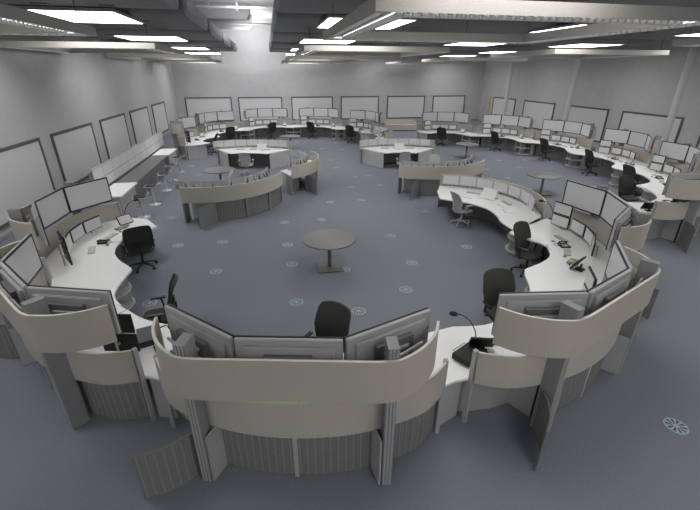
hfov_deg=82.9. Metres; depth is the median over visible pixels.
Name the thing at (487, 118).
display
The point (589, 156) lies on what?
chair
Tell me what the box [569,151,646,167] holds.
countertop
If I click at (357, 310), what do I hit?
floor vent
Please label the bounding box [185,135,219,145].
countertop
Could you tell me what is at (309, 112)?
display
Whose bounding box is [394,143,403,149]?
monitor
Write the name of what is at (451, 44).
ceiling light
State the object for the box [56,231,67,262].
monitor
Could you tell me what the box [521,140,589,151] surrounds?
countertop
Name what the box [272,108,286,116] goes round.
display
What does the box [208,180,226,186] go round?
screen
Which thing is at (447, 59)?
light
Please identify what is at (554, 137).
monitor
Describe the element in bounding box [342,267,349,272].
floor vent
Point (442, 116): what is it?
display
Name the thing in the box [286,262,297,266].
floor vent
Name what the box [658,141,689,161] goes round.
display
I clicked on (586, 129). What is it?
display
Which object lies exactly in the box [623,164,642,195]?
chair
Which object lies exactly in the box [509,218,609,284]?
countertop
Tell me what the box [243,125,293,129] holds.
countertop
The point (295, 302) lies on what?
floor vent
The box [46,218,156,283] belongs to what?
countertop
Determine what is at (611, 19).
ceiling
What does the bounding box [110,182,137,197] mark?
countertop
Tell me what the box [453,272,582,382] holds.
countertop
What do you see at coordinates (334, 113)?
display
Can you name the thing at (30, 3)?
ceiling vent
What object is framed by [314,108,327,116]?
display
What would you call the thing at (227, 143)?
screen
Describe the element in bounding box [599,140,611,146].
monitor
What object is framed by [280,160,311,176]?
countertop
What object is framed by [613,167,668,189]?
countertop
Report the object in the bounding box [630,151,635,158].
monitor
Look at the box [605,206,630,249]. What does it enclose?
display
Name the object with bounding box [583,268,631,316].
display
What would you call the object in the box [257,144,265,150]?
monitor
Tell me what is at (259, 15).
ceiling
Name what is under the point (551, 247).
paper sheet
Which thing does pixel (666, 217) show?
control console
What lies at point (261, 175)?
screen
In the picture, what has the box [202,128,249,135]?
countertop
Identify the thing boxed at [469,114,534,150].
control console
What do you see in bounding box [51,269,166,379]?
countertop
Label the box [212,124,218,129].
monitor
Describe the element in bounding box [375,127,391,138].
console
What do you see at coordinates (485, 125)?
monitor
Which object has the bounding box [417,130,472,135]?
countertop
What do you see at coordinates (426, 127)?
monitor
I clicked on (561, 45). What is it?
diffuser
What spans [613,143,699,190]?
control console
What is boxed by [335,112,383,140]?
control console
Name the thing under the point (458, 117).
display
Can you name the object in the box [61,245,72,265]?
monitor
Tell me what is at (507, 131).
monitor
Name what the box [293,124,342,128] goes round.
countertop
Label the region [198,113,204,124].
display
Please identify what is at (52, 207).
display
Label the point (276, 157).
console
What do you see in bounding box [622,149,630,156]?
monitor
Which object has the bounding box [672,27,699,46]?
light
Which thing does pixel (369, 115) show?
display
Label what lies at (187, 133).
monitor
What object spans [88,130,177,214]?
console
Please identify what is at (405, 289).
floor vent
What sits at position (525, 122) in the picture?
display
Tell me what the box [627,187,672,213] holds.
countertop
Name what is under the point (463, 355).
radio unit
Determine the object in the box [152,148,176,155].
countertop
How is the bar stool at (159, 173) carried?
on the floor
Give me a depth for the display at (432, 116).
25.65 m
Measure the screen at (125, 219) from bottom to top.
0.240 m
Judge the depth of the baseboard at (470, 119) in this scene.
36.36 m
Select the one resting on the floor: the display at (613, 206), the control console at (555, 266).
the control console at (555, 266)
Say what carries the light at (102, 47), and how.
hanging from the ceiling baffle at (187, 16)
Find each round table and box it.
[203,166,235,179]
[280,134,299,148]
[302,229,355,273]
[456,142,478,158]
[527,171,561,195]
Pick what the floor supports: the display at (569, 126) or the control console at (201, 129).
the control console at (201, 129)
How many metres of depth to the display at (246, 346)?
3.81 m
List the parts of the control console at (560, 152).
modesty panel, post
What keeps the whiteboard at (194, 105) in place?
attached to the wall at (253, 70)
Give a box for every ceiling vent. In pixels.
[30,3,49,4]
[99,5,116,6]
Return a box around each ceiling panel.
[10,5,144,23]
[112,34,188,40]
[168,46,209,49]
[183,51,220,53]
[300,37,354,43]
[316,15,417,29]
[439,54,477,56]
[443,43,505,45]
[477,50,520,52]
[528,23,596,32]
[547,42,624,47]
[673,31,699,36]
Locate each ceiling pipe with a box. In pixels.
[196,5,272,9]
[213,22,270,24]
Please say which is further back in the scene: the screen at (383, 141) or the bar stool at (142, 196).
the screen at (383, 141)
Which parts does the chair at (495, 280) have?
seat, backrest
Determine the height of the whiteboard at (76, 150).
1.950 m
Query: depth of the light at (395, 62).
30.01 m
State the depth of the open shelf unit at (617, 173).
16.12 m
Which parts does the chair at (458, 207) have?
backrest, seat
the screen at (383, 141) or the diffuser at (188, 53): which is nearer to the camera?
the screen at (383, 141)
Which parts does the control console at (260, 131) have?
modesty panel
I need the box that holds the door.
[483,98,491,115]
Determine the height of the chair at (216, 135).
1.148 m
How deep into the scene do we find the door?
36.69 m
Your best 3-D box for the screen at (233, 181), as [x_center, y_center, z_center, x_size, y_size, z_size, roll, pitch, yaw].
[-3.584,-2.216,12.483,0.535,0.390,0.126,-18,31,-34]
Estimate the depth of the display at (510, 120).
23.83 m
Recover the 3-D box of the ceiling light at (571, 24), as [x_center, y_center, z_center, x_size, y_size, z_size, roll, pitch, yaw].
[7.316,-7.022,12.278,2.330,0.070,2.530,-4,25,-10]
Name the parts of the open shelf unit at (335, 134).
panel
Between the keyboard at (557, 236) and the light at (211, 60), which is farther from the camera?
the light at (211, 60)
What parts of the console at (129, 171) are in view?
tile panel, tile panel, tile panel, tile panel, rail, tile panel, tile panel, panel, tile panel, panel, tile panel, tile panel, panel, tile panel, tile panel, panel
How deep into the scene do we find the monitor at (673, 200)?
10.86 m
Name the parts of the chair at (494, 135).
backrest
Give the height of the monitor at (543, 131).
0.585 m
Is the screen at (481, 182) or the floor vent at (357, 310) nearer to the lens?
the floor vent at (357, 310)
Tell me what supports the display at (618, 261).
attached to the control console at (564, 355)
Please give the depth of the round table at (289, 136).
23.64 m
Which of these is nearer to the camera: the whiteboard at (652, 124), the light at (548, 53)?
the light at (548, 53)
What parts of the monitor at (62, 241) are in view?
mount arm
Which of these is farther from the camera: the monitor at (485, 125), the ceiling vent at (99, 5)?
the monitor at (485, 125)
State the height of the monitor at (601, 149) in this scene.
0.345 m
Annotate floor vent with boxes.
[142,300,156,306]
[172,243,183,247]
[210,268,221,273]
[217,240,227,243]
[283,243,292,246]
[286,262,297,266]
[289,298,302,305]
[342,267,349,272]
[352,307,365,314]
[386,234,395,237]
[399,286,411,292]
[406,260,417,264]
[461,245,471,248]
[663,417,688,434]
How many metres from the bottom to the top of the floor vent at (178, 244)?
0.008 m
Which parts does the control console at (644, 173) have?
modesty panel, post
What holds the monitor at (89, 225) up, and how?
on the control console at (105, 259)
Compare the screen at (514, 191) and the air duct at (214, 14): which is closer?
the screen at (514, 191)
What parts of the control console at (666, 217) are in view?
post, panel, cabinet door, post, cabinet panel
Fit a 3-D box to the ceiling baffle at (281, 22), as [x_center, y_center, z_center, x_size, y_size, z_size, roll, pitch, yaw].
[6.053,-7.987,13.807,17.200,0.448,4.700,-4,25,-10]
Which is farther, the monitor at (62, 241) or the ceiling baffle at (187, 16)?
the ceiling baffle at (187, 16)
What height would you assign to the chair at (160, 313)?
1.148 m
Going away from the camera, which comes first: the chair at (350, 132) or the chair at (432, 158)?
the chair at (432, 158)
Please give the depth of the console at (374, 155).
19.78 m
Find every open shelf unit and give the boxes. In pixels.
[115,278,134,310]
[206,137,217,149]
[238,129,254,139]
[286,127,300,137]
[331,129,345,139]
[462,135,479,147]
[505,224,542,254]
[514,141,534,155]
[565,152,585,168]
[609,169,636,186]
[639,188,656,202]
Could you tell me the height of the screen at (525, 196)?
0.390 m
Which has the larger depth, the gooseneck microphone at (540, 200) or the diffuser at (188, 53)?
the diffuser at (188, 53)
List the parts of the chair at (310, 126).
backrest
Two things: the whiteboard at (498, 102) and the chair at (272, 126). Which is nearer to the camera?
the chair at (272, 126)
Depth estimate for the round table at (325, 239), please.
9.13 m
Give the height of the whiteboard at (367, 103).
1.950 m
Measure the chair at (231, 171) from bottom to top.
1.050 m
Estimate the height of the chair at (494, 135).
1.148 m
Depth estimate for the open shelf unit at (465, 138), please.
24.44 m
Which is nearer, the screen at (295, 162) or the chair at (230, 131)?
the screen at (295, 162)
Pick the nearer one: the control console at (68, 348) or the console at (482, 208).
the control console at (68, 348)
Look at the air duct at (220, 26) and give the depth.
25.92 m
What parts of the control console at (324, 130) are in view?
modesty panel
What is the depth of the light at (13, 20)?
6.20 m
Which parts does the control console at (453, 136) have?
panel, modesty panel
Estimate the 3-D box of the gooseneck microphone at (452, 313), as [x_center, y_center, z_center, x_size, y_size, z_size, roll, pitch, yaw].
[1.608,1.011,5.487,0.490,0.498,0.167,10,27,21]
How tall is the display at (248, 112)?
0.584 m
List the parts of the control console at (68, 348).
cabinet door, post, display rail, post panel, post, cabinet panel, post, post panel, cabinet panel, post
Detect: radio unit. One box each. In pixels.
[136,325,153,348]
[452,343,485,366]
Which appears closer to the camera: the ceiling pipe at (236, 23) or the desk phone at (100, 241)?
the desk phone at (100, 241)
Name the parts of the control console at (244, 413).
link panel, post, cabinet door, post, panel, post panel, cabinet panel, display rail, cabinet panel, post panel, post, cabinet panel, post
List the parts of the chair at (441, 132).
backrest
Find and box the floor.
[0,120,699,509]
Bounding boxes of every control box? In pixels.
[115,225,128,230]
[566,258,576,265]
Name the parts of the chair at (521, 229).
backrest, seat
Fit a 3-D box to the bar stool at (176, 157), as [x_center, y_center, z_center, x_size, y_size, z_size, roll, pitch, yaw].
[-7.803,-4.166,18.080,0.541,0.752,0.400,3,25,6]
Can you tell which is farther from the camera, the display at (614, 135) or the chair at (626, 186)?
the display at (614, 135)
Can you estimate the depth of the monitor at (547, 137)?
21.79 m
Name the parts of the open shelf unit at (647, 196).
shelf, panel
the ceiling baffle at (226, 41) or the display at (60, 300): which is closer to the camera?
the display at (60, 300)
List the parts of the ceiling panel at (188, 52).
frame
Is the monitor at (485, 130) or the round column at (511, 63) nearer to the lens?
the monitor at (485, 130)
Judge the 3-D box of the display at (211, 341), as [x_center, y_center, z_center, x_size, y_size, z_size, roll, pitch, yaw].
[-1.616,0.954,4.171,1.052,0.584,0.185,16,29,30]
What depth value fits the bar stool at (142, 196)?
12.42 m
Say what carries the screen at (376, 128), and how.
on the console at (388, 134)
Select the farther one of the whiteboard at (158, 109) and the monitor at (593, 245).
the whiteboard at (158, 109)
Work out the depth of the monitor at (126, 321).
5.11 m
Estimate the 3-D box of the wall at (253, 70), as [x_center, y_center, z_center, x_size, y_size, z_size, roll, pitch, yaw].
[-0.973,-15.474,34.435,27.600,7.600,0.200,-4,25,-10]
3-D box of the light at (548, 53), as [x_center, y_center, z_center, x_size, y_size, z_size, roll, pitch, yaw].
[8.998,-8.375,15.993,4.700,0.640,4.400,-4,25,-10]
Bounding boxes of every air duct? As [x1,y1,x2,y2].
[191,2,249,22]
[215,14,252,29]
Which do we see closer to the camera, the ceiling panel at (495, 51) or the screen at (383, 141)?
the screen at (383, 141)
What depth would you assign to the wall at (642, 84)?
23.18 m
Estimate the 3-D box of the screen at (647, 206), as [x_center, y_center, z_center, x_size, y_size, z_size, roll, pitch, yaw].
[8.272,-1.345,10.940,0.340,0.240,0.198,2,25,5]
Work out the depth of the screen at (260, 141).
19.63 m
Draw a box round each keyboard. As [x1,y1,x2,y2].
[87,246,95,253]
[103,233,118,238]
[553,235,568,241]
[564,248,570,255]
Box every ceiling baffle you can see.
[0,0,178,8]
[12,0,207,29]
[85,20,222,40]
[109,33,231,46]
[180,41,237,51]
[269,36,573,50]
[269,43,495,54]
[270,22,653,45]
[272,0,699,39]
[275,0,699,13]
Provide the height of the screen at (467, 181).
0.390 m
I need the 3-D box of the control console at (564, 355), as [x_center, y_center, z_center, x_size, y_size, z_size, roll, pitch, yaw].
[2.846,0.941,5.755,3.960,1.880,2.003,-23,33,-40]
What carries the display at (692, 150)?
attached to the control console at (644, 173)
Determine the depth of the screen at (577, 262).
7.62 m
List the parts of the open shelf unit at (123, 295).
shelf, shelf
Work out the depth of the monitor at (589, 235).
8.51 m
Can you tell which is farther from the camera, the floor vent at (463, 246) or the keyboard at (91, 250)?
the floor vent at (463, 246)
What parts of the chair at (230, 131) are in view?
backrest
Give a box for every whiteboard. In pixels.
[0,138,55,229]
[50,122,101,183]
[99,113,131,158]
[129,106,152,143]
[151,101,168,133]
[184,97,233,121]
[238,97,282,120]
[291,96,332,119]
[341,96,378,119]
[386,96,424,118]
[432,95,465,112]
[491,97,515,115]
[522,100,555,129]
[565,105,609,142]
[613,111,684,152]
[696,136,699,147]
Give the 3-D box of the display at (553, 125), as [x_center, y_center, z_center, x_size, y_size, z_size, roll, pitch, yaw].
[11.124,-7.091,21.668,1.052,0.584,0.185,16,29,30]
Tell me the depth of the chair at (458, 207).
11.68 m
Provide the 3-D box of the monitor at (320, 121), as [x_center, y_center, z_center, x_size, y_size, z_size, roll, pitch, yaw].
[-2.150,-9.518,28.320,0.500,0.370,0.124,6,25,13]
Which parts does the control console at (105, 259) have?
post, post, post, post, modesty panel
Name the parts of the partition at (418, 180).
frame post, recess panel, cabinet door, cabinet panel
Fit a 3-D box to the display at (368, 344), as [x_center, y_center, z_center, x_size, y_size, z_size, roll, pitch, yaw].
[0.439,0.979,4.131,1.052,0.584,0.185,-14,28,-28]
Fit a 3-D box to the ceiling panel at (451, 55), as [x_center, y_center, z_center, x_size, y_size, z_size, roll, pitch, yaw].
[8.868,-16.371,32.522,2.330,0.070,2.530,-4,25,-10]
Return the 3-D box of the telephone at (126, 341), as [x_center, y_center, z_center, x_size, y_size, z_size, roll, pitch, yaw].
[-3.044,1.198,5.225,0.480,0.345,0.124,1,25,1]
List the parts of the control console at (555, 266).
modesty panel, post, post, cabinet door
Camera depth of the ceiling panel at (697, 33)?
13.82 m
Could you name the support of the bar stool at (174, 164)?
on the floor
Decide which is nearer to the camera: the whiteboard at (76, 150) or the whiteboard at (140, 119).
the whiteboard at (76, 150)
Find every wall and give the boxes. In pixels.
[0,35,179,237]
[171,25,486,123]
[478,40,699,165]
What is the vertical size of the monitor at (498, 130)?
0.370 m
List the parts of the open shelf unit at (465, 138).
panel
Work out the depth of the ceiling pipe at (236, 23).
24.90 m
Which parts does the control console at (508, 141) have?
modesty panel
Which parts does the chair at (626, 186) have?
backrest, seat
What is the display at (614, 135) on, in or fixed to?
attached to the control console at (643, 159)
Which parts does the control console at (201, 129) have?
modesty panel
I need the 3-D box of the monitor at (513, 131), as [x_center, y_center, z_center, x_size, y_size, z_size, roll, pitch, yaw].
[9.759,-7.269,23.535,0.124,0.370,0.500,-13,28,-26]
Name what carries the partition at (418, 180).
on the floor
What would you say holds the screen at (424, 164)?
on the partition at (418, 180)
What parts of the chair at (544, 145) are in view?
backrest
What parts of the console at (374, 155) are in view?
modesty panel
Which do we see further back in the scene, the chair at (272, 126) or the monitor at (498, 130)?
the chair at (272, 126)
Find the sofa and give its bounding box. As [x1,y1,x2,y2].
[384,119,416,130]
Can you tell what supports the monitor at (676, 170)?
on the control console at (644, 173)
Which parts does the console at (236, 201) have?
frame post, recess panel, cabinet door, frame post, cabinet panel, frame post, cabinet panel, frame post, cabinet panel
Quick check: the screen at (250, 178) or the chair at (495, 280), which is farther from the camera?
the screen at (250, 178)
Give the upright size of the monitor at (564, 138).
0.370 m
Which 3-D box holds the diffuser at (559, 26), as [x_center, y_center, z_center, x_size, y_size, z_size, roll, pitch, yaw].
[7.316,-6.999,12.289,2.250,0.020,2.450,-4,25,-10]
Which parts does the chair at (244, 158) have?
backrest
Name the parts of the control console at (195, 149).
post, cabinet panel, post, panel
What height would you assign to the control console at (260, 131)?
1.880 m
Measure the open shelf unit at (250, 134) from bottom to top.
0.690 m
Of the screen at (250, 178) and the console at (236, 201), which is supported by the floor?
the console at (236, 201)
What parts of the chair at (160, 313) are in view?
seat, backrest, frame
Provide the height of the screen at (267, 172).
0.390 m
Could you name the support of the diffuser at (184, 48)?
attached to the ceiling panel at (176, 47)
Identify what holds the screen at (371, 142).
on the console at (374, 155)
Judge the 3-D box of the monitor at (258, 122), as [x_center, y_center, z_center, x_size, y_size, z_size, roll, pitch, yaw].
[-6.376,-9.226,27.660,0.500,0.370,0.124,-18,30,-34]
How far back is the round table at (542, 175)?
14.84 m
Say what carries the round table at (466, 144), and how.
on the floor
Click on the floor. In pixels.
(611, 447)
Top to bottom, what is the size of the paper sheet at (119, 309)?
0.006 m
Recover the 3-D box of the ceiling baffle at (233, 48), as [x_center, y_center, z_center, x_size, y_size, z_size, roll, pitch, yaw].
[-10.189,-13.613,25.873,5.250,0.448,4.800,-4,25,-10]
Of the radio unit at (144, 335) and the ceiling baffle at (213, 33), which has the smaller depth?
the radio unit at (144, 335)
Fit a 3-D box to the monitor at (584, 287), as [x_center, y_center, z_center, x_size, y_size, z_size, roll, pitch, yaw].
[3.810,0.702,6.344,0.124,0.345,0.480,8,26,16]
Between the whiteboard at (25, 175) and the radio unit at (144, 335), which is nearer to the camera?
the radio unit at (144, 335)
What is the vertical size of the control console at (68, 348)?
1.880 m
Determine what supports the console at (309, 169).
on the floor
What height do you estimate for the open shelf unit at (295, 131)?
0.690 m
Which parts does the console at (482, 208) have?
cabinet panel, modesty panel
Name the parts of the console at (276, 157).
modesty panel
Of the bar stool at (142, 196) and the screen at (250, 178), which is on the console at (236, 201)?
the screen at (250, 178)
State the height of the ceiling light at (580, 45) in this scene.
0.070 m
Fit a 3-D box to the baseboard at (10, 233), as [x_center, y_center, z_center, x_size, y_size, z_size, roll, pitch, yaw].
[-9.746,-1.056,12.112,0.020,0.100,48.150,-4,25,-10]
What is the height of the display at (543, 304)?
0.584 m
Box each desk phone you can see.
[97,238,111,243]
[554,241,570,247]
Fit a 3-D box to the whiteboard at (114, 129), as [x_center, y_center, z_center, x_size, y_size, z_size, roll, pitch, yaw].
[-11.376,-5.767,19.376,0.050,1.950,3.400,-4,25,-10]
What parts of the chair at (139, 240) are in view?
frame, backrest, seat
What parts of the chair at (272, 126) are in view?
backrest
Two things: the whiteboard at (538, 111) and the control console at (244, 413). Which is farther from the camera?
the whiteboard at (538, 111)
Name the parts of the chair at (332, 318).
backrest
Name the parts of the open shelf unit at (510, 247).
shelf, shelf, panel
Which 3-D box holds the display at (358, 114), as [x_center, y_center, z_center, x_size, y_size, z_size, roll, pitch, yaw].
[0.553,-9.488,26.784,1.052,0.584,0.185,9,26,19]
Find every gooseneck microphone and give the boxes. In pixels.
[449,311,475,336]
[539,199,552,219]
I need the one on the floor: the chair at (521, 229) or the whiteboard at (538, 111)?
the chair at (521, 229)
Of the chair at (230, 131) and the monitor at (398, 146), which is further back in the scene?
the chair at (230, 131)
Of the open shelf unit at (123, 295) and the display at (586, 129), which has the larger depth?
the display at (586, 129)
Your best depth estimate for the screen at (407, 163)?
14.93 m
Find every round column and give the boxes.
[500,61,513,126]
[560,48,583,133]
[657,47,697,154]
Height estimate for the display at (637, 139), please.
0.584 m
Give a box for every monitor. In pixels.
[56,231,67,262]
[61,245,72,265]
[65,232,72,250]
[69,223,84,242]
[82,215,101,233]
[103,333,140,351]
[114,314,135,350]
[185,130,189,142]
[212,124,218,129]
[219,123,226,129]
[255,120,261,125]
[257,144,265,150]
[316,119,322,123]
[357,122,363,126]
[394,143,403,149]
[424,120,430,124]
[424,125,430,129]
[432,124,439,128]
[440,124,447,128]
[449,125,456,129]
[482,128,490,132]
[483,123,491,127]
[492,128,500,132]
[502,128,509,133]
[510,129,517,135]
[540,135,549,140]
[541,129,550,134]
[551,135,560,140]
[551,213,570,229]
[553,201,573,217]
[561,136,569,142]
[569,137,576,144]
[570,218,586,236]
[582,282,587,290]
[584,226,595,245]
[584,266,597,288]
[590,235,598,256]
[598,146,609,153]
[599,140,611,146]
[611,147,622,155]
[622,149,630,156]
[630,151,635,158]
[649,162,663,171]
[652,154,666,163]
[663,164,674,172]
[672,199,685,201]
[673,167,680,172]
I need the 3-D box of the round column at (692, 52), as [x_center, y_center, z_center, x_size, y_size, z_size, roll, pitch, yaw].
[15.148,-7.843,18.030,0.290,7.600,0.290,-4,25,-10]
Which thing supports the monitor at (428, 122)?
attached to the monitor at (426, 127)
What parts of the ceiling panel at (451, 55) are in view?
frame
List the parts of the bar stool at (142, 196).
seat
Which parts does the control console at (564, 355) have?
link panel, post, panel, cabinet door, post panel, post, cabinet panel, cabinet panel, display rail, post panel, post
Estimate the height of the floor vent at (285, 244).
0.008 m
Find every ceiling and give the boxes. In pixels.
[189,0,273,22]
[322,0,699,43]
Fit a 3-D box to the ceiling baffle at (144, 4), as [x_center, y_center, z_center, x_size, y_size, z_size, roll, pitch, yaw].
[-6.143,-4.810,6.848,5.250,0.448,4.700,-4,25,-10]
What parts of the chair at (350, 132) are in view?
backrest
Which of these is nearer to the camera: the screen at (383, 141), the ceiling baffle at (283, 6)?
the ceiling baffle at (283, 6)
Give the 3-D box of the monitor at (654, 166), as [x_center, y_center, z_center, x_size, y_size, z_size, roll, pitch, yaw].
[11.742,-3.342,15.150,0.124,0.345,0.480,-8,26,-16]
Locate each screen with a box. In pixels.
[116,213,133,225]
[174,180,189,190]
[190,181,207,187]
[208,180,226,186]
[212,140,223,148]
[224,140,234,146]
[227,177,243,185]
[235,139,246,146]
[243,174,256,182]
[246,139,257,145]
[256,170,265,179]
[258,139,268,145]
[264,167,269,177]
[268,140,278,146]
[278,140,286,148]
[287,160,297,169]
[289,149,297,157]
[298,150,303,157]
[298,157,305,164]
[359,140,367,146]
[368,139,376,145]
[374,126,380,131]
[377,138,387,144]
[388,138,397,145]
[398,138,408,144]
[401,161,414,165]
[409,138,419,145]
[415,162,429,166]
[420,139,430,145]
[430,162,443,166]
[442,175,459,184]
[444,161,456,166]
[456,159,465,165]
[459,175,476,187]
[465,157,471,164]
[468,337,493,352]
[476,177,493,188]
[493,180,508,193]
[508,184,521,198]
[520,189,530,204]
[528,194,536,210]
[569,256,585,271]
[640,202,653,211]
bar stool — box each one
[132,192,150,218]
[143,182,160,205]
[157,170,171,191]
[164,162,177,181]
[172,155,184,172]
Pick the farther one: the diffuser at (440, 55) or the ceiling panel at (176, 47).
the diffuser at (440, 55)
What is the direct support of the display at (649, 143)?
attached to the control console at (643, 159)
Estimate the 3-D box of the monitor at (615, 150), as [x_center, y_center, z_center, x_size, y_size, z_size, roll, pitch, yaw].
[12.103,-4.678,17.942,0.124,0.370,0.500,-8,26,-17]
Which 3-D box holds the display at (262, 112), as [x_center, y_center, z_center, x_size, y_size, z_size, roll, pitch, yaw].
[-6.009,-10.046,27.948,1.052,0.584,0.185,-9,26,-20]
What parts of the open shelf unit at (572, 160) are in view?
panel, panel, panel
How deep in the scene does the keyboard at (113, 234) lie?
9.15 m
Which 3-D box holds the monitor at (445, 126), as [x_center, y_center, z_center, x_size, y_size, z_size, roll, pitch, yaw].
[6.135,-8.301,25.743,0.500,0.370,0.124,6,26,13]
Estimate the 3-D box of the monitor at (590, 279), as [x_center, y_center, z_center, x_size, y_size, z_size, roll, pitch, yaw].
[3.811,0.538,6.269,0.124,0.585,0.480,8,26,16]
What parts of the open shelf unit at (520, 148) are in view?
panel, panel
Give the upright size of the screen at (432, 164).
0.390 m
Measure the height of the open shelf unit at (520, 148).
0.690 m
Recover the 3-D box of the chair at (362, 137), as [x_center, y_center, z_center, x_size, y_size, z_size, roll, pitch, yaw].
[0.881,-6.977,23.866,0.747,1.050,0.665,-4,25,-9]
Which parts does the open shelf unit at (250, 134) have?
panel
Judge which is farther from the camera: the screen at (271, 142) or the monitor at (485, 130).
the monitor at (485, 130)
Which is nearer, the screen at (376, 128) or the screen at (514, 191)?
the screen at (514, 191)
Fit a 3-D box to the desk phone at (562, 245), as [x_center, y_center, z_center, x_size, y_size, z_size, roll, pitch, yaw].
[4.666,-0.243,8.707,0.276,0.097,0.275,1,25,2]
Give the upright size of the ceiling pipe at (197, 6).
0.120 m
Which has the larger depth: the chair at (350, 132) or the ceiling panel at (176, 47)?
the chair at (350, 132)
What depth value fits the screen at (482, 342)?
5.34 m
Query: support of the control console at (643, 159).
on the floor
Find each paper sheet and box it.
[110,237,122,242]
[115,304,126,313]
[502,209,513,212]
[546,244,560,250]
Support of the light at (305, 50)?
hanging from the ceiling baffle at (281, 22)
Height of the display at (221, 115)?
0.584 m
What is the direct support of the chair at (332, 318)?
on the floor
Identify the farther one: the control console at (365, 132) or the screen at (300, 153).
the control console at (365, 132)
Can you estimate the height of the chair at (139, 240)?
1.148 m
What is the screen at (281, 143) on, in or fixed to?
attached to the console at (276, 157)
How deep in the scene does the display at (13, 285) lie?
4.96 m
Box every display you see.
[0,233,43,283]
[0,261,29,311]
[26,285,121,333]
[29,202,49,245]
[33,188,69,228]
[62,177,112,212]
[164,304,235,357]
[175,120,184,133]
[181,116,196,128]
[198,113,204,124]
[204,111,217,121]
[217,111,233,120]
[234,335,342,359]
[245,109,257,118]
[257,108,272,116]
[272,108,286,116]
[299,108,313,116]
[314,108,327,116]
[328,108,338,117]
[344,307,430,360]
[350,110,364,119]
[365,111,375,120]
[375,112,379,122]
[422,112,437,121]
[437,112,453,121]
[454,112,469,122]
[482,114,501,124]
[491,290,588,335]
[500,115,518,125]
[518,116,531,128]
[542,119,564,131]
[562,180,606,216]
[563,121,582,133]
[580,123,592,136]
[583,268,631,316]
[600,191,630,226]
[603,128,630,143]
[604,240,632,290]
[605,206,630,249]
[627,131,647,147]
[644,134,653,151]
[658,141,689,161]
[662,172,699,194]
[684,145,699,163]
[687,152,699,171]
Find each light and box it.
[0,0,96,36]
[0,25,182,54]
[106,43,210,59]
[153,52,224,62]
[280,60,348,63]
[285,47,380,61]
[295,29,449,56]
[385,56,459,64]
[421,48,527,62]
[491,36,669,58]
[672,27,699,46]
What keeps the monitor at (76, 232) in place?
on the control console at (105, 259)
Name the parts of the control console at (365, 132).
modesty panel, panel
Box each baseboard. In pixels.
[0,131,170,241]
[196,119,477,125]
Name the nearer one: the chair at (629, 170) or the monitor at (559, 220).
the monitor at (559, 220)
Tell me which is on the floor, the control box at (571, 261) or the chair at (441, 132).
the chair at (441, 132)
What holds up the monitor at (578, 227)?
on the control console at (555, 266)
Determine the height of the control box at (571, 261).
0.040 m
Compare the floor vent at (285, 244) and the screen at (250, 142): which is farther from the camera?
the screen at (250, 142)
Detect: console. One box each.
[0,240,166,429]
[7,181,156,285]
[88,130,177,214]
[131,317,454,498]
[169,117,219,159]
[179,171,282,228]
[194,112,249,140]
[217,139,291,168]
[242,108,293,137]
[280,151,318,195]
[293,107,346,137]
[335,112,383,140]
[360,139,434,167]
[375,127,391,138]
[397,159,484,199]
[417,111,472,143]
[437,174,546,233]
[440,246,660,471]
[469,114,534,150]
[509,185,658,319]
[521,119,596,160]
[569,129,662,180]
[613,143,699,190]
[627,178,699,252]
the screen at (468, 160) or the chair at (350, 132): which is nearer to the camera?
the screen at (468, 160)
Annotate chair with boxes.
[121,225,157,273]
[143,273,177,323]
[207,133,217,154]
[224,127,234,138]
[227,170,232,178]
[238,153,254,175]
[266,122,275,138]
[304,301,350,352]
[306,122,316,138]
[345,125,356,142]
[359,130,368,139]
[396,152,410,172]
[429,154,439,161]
[437,127,446,146]
[449,191,472,226]
[482,268,515,324]
[490,131,501,151]
[510,221,542,277]
[538,138,553,160]
[581,149,600,175]
[618,175,641,201]
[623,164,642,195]
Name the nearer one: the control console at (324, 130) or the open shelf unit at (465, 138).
the open shelf unit at (465, 138)
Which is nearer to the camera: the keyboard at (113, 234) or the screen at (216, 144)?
the keyboard at (113, 234)
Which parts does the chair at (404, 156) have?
backrest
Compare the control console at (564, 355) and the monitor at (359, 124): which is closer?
the control console at (564, 355)
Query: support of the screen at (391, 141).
on the console at (374, 155)
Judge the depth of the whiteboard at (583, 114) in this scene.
24.72 m
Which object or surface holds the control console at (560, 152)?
on the floor
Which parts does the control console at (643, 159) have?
modesty panel, post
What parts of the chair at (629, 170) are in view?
backrest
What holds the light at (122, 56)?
hanging from the ceiling baffle at (226, 41)
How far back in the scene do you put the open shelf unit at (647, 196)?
13.20 m
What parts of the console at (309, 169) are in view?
frame post, recess panel, frame post, cabinet door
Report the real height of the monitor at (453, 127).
0.370 m
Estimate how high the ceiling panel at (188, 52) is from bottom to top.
0.070 m
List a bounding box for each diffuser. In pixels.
[30,10,141,23]
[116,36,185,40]
[172,47,208,49]
[188,53,218,53]
[318,18,414,28]
[439,55,467,56]
[530,25,583,32]
[553,44,612,47]
[678,34,699,35]
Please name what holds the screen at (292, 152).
attached to the console at (309, 169)
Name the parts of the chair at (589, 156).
backrest, frame, seat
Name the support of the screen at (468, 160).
on the partition at (418, 180)
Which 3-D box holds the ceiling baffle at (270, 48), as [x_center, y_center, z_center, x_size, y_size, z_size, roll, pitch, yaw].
[2.993,-14.646,28.199,17.200,0.448,4.800,-4,25,-10]

